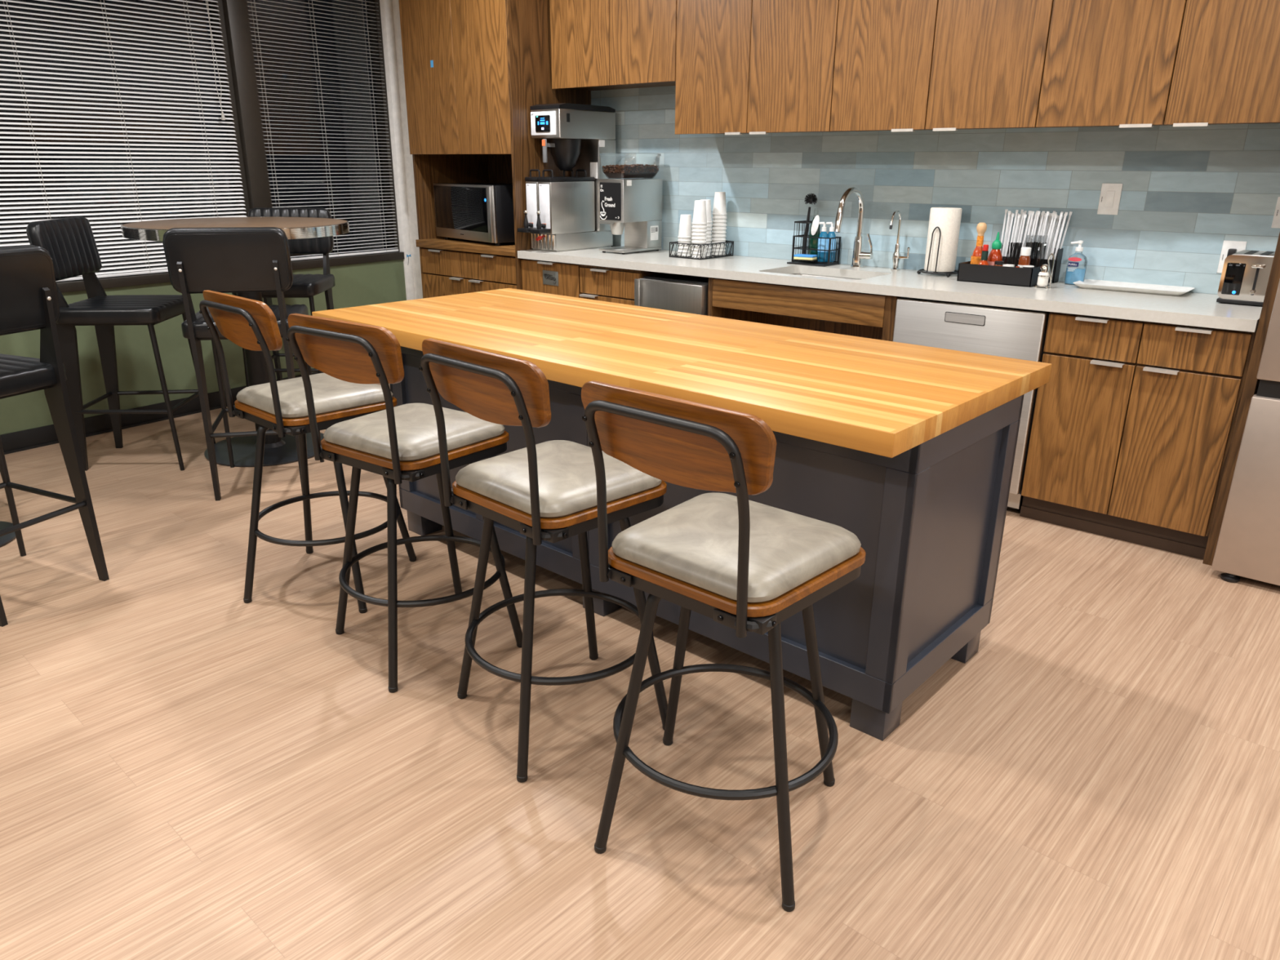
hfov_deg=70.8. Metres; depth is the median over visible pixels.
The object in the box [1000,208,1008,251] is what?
straw
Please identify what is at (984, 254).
sauce bottle
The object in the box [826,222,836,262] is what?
soap bottle
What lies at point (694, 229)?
paper cup
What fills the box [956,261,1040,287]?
tray
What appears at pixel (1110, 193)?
switch plate
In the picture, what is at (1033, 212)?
straw
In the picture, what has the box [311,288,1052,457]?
island countertop
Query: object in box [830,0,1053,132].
upper cabinet
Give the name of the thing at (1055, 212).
straw
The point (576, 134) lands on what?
coffee brewer
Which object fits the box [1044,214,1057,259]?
straw
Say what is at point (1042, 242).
plastic fork
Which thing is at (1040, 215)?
straw
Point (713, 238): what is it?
paper cup
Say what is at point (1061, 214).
straw
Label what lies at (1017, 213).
straw
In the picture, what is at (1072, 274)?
sanitizer bottle
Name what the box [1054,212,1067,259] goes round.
straw
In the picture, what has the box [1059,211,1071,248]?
straw
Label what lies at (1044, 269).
salt shaker
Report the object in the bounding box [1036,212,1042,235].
straw
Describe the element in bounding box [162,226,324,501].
bar stool
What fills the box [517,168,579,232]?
dispenser
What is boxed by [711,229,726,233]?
paper cup
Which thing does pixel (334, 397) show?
cushion
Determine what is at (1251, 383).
end panel
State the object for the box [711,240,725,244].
paper cup
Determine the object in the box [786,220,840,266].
sink caddy
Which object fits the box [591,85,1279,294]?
backsplash
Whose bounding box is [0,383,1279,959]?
floor
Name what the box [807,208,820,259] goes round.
soap bottle
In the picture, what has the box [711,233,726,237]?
paper cup
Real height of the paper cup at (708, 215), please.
0.120 m
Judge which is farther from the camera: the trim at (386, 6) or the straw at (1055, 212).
the trim at (386, 6)
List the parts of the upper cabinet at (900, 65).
door, handle, handle, door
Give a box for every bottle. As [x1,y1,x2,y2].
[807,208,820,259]
[817,222,828,262]
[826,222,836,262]
[970,222,986,264]
[978,244,988,265]
[986,231,1002,265]
[1017,247,1031,267]
[1063,240,1087,284]
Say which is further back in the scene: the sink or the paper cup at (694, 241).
the paper cup at (694, 241)
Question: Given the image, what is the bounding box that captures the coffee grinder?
[598,152,662,254]
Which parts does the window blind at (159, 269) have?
ladder cord, rail, ladder cord, ladder cord, pull cord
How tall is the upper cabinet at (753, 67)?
1.078 m
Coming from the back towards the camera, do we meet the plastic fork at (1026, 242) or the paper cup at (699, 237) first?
the paper cup at (699, 237)
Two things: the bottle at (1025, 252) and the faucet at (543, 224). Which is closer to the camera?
the bottle at (1025, 252)
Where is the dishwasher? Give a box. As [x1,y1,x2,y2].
[892,296,1049,509]
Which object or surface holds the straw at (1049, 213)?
in the box
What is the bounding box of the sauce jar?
[994,260,1004,266]
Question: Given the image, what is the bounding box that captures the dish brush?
[803,193,817,253]
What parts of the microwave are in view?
handle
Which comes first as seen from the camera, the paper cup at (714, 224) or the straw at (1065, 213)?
the straw at (1065, 213)
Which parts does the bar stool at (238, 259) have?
leg, leg, backrest, seat frame, foot rail, seat, leg, leg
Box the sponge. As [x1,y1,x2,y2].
[793,253,817,260]
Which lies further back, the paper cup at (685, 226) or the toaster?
the paper cup at (685, 226)
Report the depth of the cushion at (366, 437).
2.46 m
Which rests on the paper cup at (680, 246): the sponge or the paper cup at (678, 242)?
the paper cup at (678, 242)
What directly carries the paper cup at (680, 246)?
on the paper cup at (685, 251)
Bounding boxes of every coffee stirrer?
[1008,242,1011,264]
[1014,243,1018,266]
[1016,243,1022,266]
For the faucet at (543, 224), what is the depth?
5.11 m
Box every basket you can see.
[548,138,581,170]
[669,240,733,259]
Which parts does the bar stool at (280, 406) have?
frame, backrest, leg, leg, seat frame, leg, leg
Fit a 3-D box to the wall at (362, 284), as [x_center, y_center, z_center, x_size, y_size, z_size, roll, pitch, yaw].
[-3.889,-1.149,3.230,0.160,2.750,7.700,14,23,34]
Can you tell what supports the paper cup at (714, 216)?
on the paper cup at (716, 220)
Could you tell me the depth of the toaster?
3.31 m
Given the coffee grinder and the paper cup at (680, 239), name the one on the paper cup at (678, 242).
the paper cup at (680, 239)
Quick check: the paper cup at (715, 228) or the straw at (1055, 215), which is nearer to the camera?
the straw at (1055, 215)
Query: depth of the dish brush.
4.59 m
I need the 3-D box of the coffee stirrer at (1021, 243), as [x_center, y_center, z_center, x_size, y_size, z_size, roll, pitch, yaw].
[1.647,-0.951,3.921,0.020,0.160,0.002,-6,20,-18]
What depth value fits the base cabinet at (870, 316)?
4.23 m
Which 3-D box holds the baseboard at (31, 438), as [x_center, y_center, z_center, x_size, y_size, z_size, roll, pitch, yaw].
[-3.835,0.125,3.606,0.025,0.098,7.464,14,23,34]
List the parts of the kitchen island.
panel frame, panel frame, panel frame, panel frame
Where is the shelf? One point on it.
(437, 245)
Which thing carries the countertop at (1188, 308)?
on the base cabinet at (1134, 421)
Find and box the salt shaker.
[1036,264,1048,285]
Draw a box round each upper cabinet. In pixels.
[549,0,676,90]
[675,0,861,134]
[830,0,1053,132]
[1035,0,1279,128]
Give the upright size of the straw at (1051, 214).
0.276 m
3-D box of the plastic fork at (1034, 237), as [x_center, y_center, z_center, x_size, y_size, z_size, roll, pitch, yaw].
[1.714,-0.971,3.934,0.029,0.196,0.007,-17,26,-41]
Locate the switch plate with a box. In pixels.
[1097,182,1123,214]
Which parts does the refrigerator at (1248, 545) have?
freezer door, fridge door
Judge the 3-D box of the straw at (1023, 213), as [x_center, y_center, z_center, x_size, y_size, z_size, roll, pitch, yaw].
[1.682,-1.050,4.008,0.025,0.276,0.008,15,24,35]
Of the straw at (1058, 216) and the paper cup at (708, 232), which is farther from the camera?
the paper cup at (708, 232)
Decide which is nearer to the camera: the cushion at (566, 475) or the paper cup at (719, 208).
the cushion at (566, 475)
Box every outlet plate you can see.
[1217,240,1247,273]
[1271,196,1279,228]
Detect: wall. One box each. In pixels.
[0,259,406,435]
[391,0,422,299]
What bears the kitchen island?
on the floor
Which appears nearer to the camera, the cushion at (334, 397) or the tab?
the cushion at (334, 397)
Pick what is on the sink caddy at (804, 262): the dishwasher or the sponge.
the sponge
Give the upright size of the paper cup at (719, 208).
0.120 m
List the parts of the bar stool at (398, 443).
frame, backrest, leg, leg, seat frame, leg, leg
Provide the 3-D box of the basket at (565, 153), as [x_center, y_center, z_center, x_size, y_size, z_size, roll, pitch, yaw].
[-0.431,-1.878,5.194,0.184,0.170,0.184,16,25,38]
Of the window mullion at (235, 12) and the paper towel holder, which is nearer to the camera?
the paper towel holder
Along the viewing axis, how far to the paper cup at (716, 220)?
4.94 m
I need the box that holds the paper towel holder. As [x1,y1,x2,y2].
[916,226,958,277]
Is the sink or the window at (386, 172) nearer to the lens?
the sink
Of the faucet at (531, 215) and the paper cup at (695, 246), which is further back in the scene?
the faucet at (531, 215)
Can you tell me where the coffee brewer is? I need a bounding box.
[529,102,615,252]
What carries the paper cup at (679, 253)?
in the basket at (726, 242)
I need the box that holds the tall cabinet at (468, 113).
[398,0,591,298]
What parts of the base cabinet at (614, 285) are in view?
handle, handle, drawer, drawer, rail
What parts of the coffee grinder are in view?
hopper lid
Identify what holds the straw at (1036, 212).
in the box
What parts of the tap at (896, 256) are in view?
spout, lever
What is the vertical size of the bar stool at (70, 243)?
1.136 m
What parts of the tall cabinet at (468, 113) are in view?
door, handle, door, handle, drawer, handle, door, handle, door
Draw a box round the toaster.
[1216,249,1275,306]
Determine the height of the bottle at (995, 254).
0.208 m
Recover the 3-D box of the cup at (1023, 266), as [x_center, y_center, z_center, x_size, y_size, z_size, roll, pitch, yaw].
[1.649,-0.873,3.833,0.047,0.079,0.047,16,25,38]
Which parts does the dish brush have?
handle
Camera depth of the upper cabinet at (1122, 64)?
3.26 m
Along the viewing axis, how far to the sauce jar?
3.87 m
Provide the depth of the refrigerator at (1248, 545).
3.06 m
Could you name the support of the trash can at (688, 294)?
on the floor
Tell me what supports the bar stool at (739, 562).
on the floor
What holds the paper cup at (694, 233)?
on the paper cup at (699, 237)
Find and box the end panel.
[1202,232,1279,565]
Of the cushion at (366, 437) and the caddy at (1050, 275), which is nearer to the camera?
the cushion at (366, 437)
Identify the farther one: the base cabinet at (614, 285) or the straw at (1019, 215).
the base cabinet at (614, 285)
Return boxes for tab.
[430,60,433,67]
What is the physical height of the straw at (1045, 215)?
0.276 m
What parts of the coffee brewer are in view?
control panel, basket handle, lid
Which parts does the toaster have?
control panel, knob, plate, lever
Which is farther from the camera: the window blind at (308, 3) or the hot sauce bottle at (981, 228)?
the window blind at (308, 3)
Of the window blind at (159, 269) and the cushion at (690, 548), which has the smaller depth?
the cushion at (690, 548)
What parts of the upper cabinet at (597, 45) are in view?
door, door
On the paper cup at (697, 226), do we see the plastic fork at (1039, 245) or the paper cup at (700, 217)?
the paper cup at (700, 217)
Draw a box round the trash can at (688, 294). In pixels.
[634,273,708,315]
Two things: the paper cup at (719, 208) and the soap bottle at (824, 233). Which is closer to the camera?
the soap bottle at (824, 233)
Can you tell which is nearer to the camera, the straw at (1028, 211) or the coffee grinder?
the straw at (1028, 211)
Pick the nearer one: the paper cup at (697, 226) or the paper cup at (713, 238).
the paper cup at (697, 226)
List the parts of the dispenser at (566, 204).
panel, carry handle, lid, carry handle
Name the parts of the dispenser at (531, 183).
panel, carry handle, lid, carry handle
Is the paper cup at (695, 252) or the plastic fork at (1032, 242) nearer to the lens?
the plastic fork at (1032, 242)
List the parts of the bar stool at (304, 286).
leg, leg, foot rail, seat, seat frame, backrest, leg, leg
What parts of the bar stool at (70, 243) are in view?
backrest, leg, leg, seat, seat frame, foot rail, leg, leg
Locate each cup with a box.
[677,214,692,238]
[677,237,692,241]
[677,241,692,245]
[677,248,691,253]
[677,252,691,256]
[678,244,692,248]
[691,224,706,228]
[691,227,706,231]
[691,231,706,235]
[691,235,706,239]
[691,239,706,243]
[691,243,706,247]
[691,246,706,250]
[691,250,706,254]
[692,200,707,224]
[692,253,706,257]
[700,199,712,222]
[706,222,712,226]
[706,230,711,234]
[706,237,711,241]
[711,191,727,215]
[711,214,727,218]
[711,218,726,222]
[711,222,726,226]
[711,226,726,230]
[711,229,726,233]
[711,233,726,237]
[711,236,725,240]
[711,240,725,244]
[711,244,725,248]
[711,248,725,251]
[711,251,725,255]
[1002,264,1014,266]
[1022,265,1034,268]
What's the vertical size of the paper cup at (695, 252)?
0.120 m
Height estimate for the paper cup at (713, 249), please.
0.120 m
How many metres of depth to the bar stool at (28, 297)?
2.86 m
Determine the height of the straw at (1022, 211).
0.276 m
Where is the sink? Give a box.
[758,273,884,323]
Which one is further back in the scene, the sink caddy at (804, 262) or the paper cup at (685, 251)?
the paper cup at (685, 251)
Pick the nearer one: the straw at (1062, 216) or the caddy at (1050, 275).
the caddy at (1050, 275)
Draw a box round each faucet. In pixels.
[517,209,537,232]
[529,210,550,233]
[833,186,873,267]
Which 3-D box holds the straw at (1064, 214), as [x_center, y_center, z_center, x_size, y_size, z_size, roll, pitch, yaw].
[1.822,-1.019,3.928,0.036,0.276,0.008,16,24,37]
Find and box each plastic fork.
[1025,235,1028,247]
[1030,235,1033,262]
[1030,235,1035,265]
[1031,235,1038,265]
[1032,235,1040,267]
[1035,235,1041,267]
[1037,235,1044,266]
[1040,235,1048,266]
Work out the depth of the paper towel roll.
4.10 m
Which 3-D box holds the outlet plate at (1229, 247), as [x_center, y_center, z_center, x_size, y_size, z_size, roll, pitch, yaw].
[2.323,-0.874,3.536,0.079,0.126,0.040,16,25,38]
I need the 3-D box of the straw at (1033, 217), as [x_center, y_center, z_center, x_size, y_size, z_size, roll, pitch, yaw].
[1.727,-1.039,4.003,0.008,0.276,0.027,-17,26,-40]
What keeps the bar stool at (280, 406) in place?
on the floor
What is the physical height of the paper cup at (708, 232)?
0.120 m
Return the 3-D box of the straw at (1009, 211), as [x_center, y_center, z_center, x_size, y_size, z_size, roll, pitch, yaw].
[1.637,-1.064,4.040,0.011,0.276,0.009,16,25,34]
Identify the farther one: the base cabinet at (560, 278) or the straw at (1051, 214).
the base cabinet at (560, 278)
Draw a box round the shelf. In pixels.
[415,237,515,256]
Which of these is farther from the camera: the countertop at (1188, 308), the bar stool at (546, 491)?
the countertop at (1188, 308)
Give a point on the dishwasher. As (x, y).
(988, 330)
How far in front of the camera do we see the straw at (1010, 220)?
4.04 m
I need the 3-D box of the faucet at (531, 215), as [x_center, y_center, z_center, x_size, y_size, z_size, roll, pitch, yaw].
[-0.648,-1.487,5.167,0.079,0.122,0.085,16,25,38]
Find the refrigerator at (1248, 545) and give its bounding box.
[1211,280,1279,586]
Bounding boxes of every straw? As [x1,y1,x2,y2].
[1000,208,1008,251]
[1001,210,1010,256]
[1003,212,1013,256]
[1004,213,1014,256]
[1008,209,1018,257]
[1011,213,1020,256]
[1012,209,1023,256]
[1012,213,1019,245]
[1015,212,1025,255]
[1019,210,1029,255]
[1019,210,1031,256]
[1019,213,1026,242]
[1027,211,1034,240]
[1027,214,1035,241]
[1029,211,1037,241]
[1032,210,1039,242]
[1035,214,1040,235]
[1036,211,1044,242]
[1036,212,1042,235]
[1038,211,1049,257]
[1040,213,1046,240]
[1041,212,1055,258]
[1041,213,1052,257]
[1043,213,1050,242]
[1044,212,1057,258]
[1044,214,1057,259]
[1046,215,1059,259]
[1049,216,1062,259]
[1050,212,1062,259]
[1053,213,1064,257]
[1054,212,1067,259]
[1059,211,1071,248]
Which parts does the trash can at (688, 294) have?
handle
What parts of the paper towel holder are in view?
arm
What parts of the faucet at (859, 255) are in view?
spout, handle, lever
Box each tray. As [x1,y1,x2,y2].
[786,260,838,266]
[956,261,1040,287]
[1072,279,1194,296]
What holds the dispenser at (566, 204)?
on the coffee brewer
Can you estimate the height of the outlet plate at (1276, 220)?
0.114 m
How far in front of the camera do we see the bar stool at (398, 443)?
2.43 m
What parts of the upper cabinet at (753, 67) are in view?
door, handle, handle, door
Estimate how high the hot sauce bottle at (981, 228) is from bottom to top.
0.242 m
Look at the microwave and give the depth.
5.46 m
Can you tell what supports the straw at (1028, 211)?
in the box
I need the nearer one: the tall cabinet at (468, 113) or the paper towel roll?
the paper towel roll
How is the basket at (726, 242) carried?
on the countertop at (1188, 308)
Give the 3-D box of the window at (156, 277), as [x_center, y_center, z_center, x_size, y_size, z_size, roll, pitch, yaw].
[-3.339,-1.617,3.812,0.136,1.748,3.485,14,23,34]
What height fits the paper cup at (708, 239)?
0.120 m
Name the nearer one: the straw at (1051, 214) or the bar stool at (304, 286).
the straw at (1051, 214)
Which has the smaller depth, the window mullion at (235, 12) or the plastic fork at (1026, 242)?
the plastic fork at (1026, 242)
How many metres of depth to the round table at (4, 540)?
3.48 m
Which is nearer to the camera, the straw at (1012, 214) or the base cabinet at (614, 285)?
the straw at (1012, 214)
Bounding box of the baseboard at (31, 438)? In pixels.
[0,371,324,454]
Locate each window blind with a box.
[0,0,247,281]
[247,0,398,261]
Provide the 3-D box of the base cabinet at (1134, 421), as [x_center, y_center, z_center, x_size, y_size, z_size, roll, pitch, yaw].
[2.016,-0.245,3.606,0.674,0.860,0.649,16,25,38]
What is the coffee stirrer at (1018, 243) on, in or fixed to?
in the glass jar
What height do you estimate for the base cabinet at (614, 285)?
0.860 m
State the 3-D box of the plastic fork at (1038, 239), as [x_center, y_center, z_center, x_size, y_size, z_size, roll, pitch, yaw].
[1.710,-0.956,3.891,0.038,0.196,0.010,-17,26,-40]
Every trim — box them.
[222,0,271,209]
[379,0,414,300]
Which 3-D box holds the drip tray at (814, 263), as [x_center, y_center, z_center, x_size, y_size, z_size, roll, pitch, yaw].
[0.890,-1.116,4.633,0.218,0.008,0.152,16,25,38]
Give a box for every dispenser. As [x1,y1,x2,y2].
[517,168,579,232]
[529,168,595,234]
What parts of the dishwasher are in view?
handle, pocket plate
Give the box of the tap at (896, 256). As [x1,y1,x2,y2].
[888,209,910,271]
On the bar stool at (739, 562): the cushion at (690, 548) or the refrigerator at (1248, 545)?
the cushion at (690, 548)
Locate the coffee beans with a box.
[602,164,658,177]
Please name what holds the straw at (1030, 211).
in the box
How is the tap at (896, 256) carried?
on the countertop at (1188, 308)
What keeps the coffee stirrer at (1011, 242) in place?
in the glass jar
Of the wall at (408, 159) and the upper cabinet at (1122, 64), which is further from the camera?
the wall at (408, 159)
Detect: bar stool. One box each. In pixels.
[0,244,109,626]
[26,216,215,471]
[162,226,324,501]
[199,289,416,613]
[231,207,335,386]
[285,313,522,693]
[418,338,667,782]
[581,380,866,911]
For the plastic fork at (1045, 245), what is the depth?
3.91 m
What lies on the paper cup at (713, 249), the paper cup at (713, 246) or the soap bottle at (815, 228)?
the paper cup at (713, 246)
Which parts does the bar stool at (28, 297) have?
leg, leg, seat frame, backrest, seat, foot rail, leg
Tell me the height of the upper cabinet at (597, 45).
0.816 m
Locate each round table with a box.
[0,520,15,546]
[120,217,349,466]
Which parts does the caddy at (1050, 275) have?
handle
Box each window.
[55,0,249,293]
[245,0,404,270]
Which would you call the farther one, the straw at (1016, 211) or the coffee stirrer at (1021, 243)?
the straw at (1016, 211)
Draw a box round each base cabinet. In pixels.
[520,258,582,297]
[579,264,666,305]
[707,277,900,341]
[1019,311,1256,559]
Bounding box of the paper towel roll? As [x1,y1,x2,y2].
[924,207,962,271]
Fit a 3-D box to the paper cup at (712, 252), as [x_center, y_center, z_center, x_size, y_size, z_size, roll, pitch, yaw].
[0.437,-1.317,5.013,0.083,0.120,0.083,16,25,38]
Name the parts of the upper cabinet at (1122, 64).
door, handle, handle, door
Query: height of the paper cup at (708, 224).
0.120 m
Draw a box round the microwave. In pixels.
[433,182,515,245]
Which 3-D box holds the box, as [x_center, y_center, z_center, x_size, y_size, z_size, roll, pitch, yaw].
[1.628,-0.948,3.961,0.347,0.144,0.277,16,25,38]
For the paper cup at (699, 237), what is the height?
0.120 m
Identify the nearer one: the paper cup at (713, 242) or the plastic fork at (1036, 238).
the plastic fork at (1036, 238)
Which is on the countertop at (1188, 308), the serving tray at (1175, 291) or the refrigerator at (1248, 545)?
the serving tray at (1175, 291)
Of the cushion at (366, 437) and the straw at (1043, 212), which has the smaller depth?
the cushion at (366, 437)
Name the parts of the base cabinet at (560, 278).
handle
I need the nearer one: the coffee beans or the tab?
the coffee beans
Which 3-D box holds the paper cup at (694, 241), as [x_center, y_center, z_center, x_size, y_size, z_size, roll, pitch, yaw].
[0.319,-1.334,4.825,0.083,0.120,0.083,16,25,38]
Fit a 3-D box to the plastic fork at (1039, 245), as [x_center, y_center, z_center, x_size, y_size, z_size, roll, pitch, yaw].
[1.718,-0.954,3.888,0.007,0.196,0.042,15,24,36]
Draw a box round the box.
[956,244,1063,287]
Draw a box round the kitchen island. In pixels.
[311,288,1052,740]
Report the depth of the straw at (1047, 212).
3.89 m
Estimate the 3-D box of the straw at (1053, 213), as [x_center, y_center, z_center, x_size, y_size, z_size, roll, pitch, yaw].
[1.776,-1.026,3.933,0.035,0.276,0.008,15,24,37]
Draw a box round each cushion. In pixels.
[235,373,392,418]
[323,403,504,461]
[455,440,662,518]
[611,492,861,603]
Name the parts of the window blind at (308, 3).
ladder cord, ladder cord, rail, ladder cord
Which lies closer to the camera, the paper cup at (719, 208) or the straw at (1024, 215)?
the straw at (1024, 215)
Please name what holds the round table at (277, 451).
on the floor
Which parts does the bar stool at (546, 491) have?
leg, frame, backrest, leg, seat frame, leg, leg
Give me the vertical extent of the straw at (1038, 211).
0.276 m
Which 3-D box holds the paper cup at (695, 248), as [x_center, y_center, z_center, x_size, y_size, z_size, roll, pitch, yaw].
[0.319,-1.297,4.838,0.083,0.120,0.083,16,25,38]
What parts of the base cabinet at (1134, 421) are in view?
door, handle, drawer, handle, handle, door, handle, drawer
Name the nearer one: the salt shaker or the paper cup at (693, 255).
the salt shaker
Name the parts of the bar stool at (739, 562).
leg, frame, leg, backrest, seat frame, leg, leg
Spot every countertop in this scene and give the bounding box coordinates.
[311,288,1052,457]
[517,245,1262,332]

